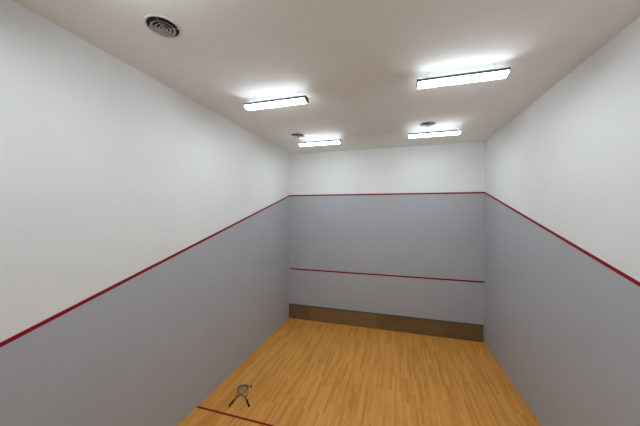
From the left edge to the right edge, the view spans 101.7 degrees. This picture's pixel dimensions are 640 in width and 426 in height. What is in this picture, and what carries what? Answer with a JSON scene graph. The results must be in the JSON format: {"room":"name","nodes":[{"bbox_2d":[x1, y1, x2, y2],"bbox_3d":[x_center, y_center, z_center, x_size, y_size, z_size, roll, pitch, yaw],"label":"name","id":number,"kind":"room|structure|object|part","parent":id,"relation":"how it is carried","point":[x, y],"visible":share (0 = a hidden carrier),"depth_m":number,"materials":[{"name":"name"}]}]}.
{"room":"sports hall","nodes":[
{"label":"sports hall","id":0,"kind":"room"},
{"bbox_2d":[0,0,289,425],"bbox_3d":[-2.591,0.847,5.124,0.150,6.126,9.750,0,0,16],"label":"wall","id":1,"kind":"structure","parent":0,"point":[109,172],"depth_m":3.78,"materials":[{"name":"white paint"}]},
{"bbox_2d":[0,195,289,346],"bbox_3d":[-2.516,0.654,5.103,0.003,2.678,9.750,0,0,16],"label":"trim","id":2,"kind":"structure","parent":1,"relation":"attached to","point":[65,311],"depth_m":3.61,"materials":[{"name":"red paint"}]},
{"bbox_2d":[13,0,639,153],"bbox_3d":[0.585,-2.278,4.199,6.740,0.150,10.050,0,0,16],"label":"ceiling","id":3,"kind":"structure","parent":0,"point":[358,64],"depth_m":3.59,"materials":[{"name":"paint"}]},
{"bbox_2d":[143,14,181,38],"bbox_3d":[-1.865,-2.197,3.099,0.400,0.035,0.400,0,0,16],"label":"ceiling vent","id":4,"kind":"object","parent":3,"relation":"in","point":[160,25],"visible":1,"depth_m":3.07,"materials":[{"name":"metal"}]},
{"bbox_2d":[243,91,308,109],"bbox_3d":[-0.831,-2.106,4.880,1.251,0.205,0.196,0,0,16],"label":"ceiling light","id":5,"kind":"object","parent":3,"relation":"hanging from","point":[302,99],"visible":1,"depth_m":4.81,"materials":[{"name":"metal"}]},
{"bbox_2d":[244,98,305,109],"bbox_3d":[-0.832,-2.026,4.880,1.210,0.044,0.192,0,0,16],"label":"diffuser","id":6,"kind":"object","parent":5,"relation":"attached to","point":[286,101],"depth_m":4.82,"materials":[{"name":"white plastic"}]},
{"bbox_2d":[291,133,304,136],"bbox_3d":[-0.632,-2.188,7.365,0.400,0.035,0.400,0,0,16],"label":"ceiling vent","id":7,"kind":"object","parent":3,"relation":"in","point":[292,134],"visible":1,"depth_m":7.33,"materials":[{"name":"white metal"}]},
{"bbox_2d":[299,136,340,145],"bbox_3d":[-0.003,-2.100,7.628,1.251,0.205,0.196,0,0,16],"label":"ceiling light","id":8,"kind":"object","parent":3,"relation":"hanging from","point":[335,141],"visible":1,"depth_m":7.55,"materials":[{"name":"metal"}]},
{"bbox_2d":[299,141,339,145],"bbox_3d":[-0.003,-2.019,7.628,1.210,0.044,0.192,0,0,16],"label":"diffuser","id":9,"kind":"object","parent":8,"relation":"attached to","point":[311,143],"depth_m":7.59,"materials":[{"name":"white plastic"}]},
{"bbox_2d":[419,121,436,126],"bbox_3d":[2.657,-2.174,6.429,0.400,0.035,0.400,0,0,16],"label":"ceiling vent","id":10,"kind":"object","parent":3,"relation":"in","point":[429,123],"visible":1,"depth_m":6.39,"materials":[{"name":"white metal"}]},
{"bbox_2d":[408,126,461,137],"bbox_3d":[2.928,-2.088,6.714,1.251,0.205,0.196,0,0,16],"label":"ceiling light","id":11,"kind":"object","parent":3,"relation":"hanging from","point":[456,131],"visible":1,"depth_m":6.64,"materials":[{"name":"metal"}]},
{"bbox_2d":[409,131,460,137],"bbox_3d":[2.928,-2.007,6.714,1.210,0.044,0.192,0,0,16],"label":"diffuser","id":12,"kind":"object","parent":11,"relation":"attached to","point":[436,133],"depth_m":6.66,"materials":[{"name":"white plastic"}]},
{"bbox_2d":[416,63,510,88],"bbox_3d":[2.136,-2.094,3.966,1.251,0.205,0.196,0,0,16],"label":"ceiling light","id":13,"kind":"object","parent":3,"relation":"hanging from","point":[498,73],"visible":1,"depth_m":3.90,"materials":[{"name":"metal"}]},
{"bbox_2d":[177,318,540,425],"bbox_3d":[0.557,3.998,4.192,6.740,0.150,10.050,0,0,16],"label":"floor","id":14,"kind":"structure","parent":0,"point":[307,372],"depth_m":5.98,"materials":[{"name":"brown wood"}]},
{"bbox_2d":[196,406,274,425],"bbox_3d":[0.605,3.922,4.353,6.440,0.003,0.044,0,0,16],"label":"court line","id":15,"kind":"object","parent":14,"relation":"on","point":[200,407],"depth_m":5.01,"materials":[{"name":"red paint"}]},
{"bbox_2d":[228,384,247,406],"bbox_3d":[-1.756,3.900,5.590,0.211,0.036,0.684,0,-1,14],"label":"racket","id":16,"kind":"object","parent":14,"relation":"on","point":[244,384],"visible":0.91,"depth_m":5.57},
{"bbox_2d":[238,385,249,406],"bbox_3d":[-1.599,3.886,5.551,0.211,0.056,0.684,0,0,-29],"label":"racket","id":17,"kind":"object","parent":14,"relation":"on","point":[243,395],"visible":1,"depth_m":5.60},
{"bbox_2d":[289,142,484,324],"bbox_3d":[1.966,0.871,8.945,6.740,6.126,0.150,0,0,16],"label":"wall","id":18,"kind":"structure","parent":0,"point":[416,235],"depth_m":8.74,"materials":[{"name":"white paint"}]},
{"bbox_2d":[289,303,483,341],"bbox_3d":[1.914,3.668,8.852,6.406,0.530,0.045,0,0,16],"label":"tin","id":19,"kind":"object","parent":18,"relation":"attached to","point":[415,325],"visible":1,"depth_m":8.70,"materials":[{"name":"brown wood"}]},
{"bbox_3d":[1.915,3.421,8.852,6.406,0.035,0.045,0,0,16],"label":"rail","id":20,"kind":"part","parent":19,"relation":"part of","materials":[{"name":"metal"}]},
{"bbox_2d":[290,268,483,282],"bbox_3d":[1.952,2.101,8.866,6.407,0.050,0.003,0,0,16],"label":"trim","id":21,"kind":"structure","parent":18,"relation":"attached to","point":[290,268],"depth_m":8.72,"materials":[{"name":"red paint"}]},
{"bbox_2d":[290,192,484,195],"bbox_3d":[1.951,-0.636,8.873,6.434,0.050,0.003,0,0,16],"label":"trim","id":22,"kind":"structure","parent":18,"relation":"attached to","point":[442,192],"depth_m":8.70,"materials":[{"name":"red paint"}]},
{"bbox_2d":[484,16,639,425],"bbox_3d":[3.732,0.873,3.266,0.150,6.126,9.750,0,0,16],"label":"wall","id":23,"kind":"structure","parent":0,"point":[563,326],"depth_m":4.00,"materials":[{"name":"white paint"}]},
{"bbox_2d":[485,192,639,286],"bbox_3d":[3.660,0.679,3.288,0.003,2.678,9.750,0,0,16],"label":"trim","id":24,"kind":"structure","parent":23,"relation":"attached to","point":[609,266],"depth_m":3.83,"materials":[{"name":"red paint"}]}
]}

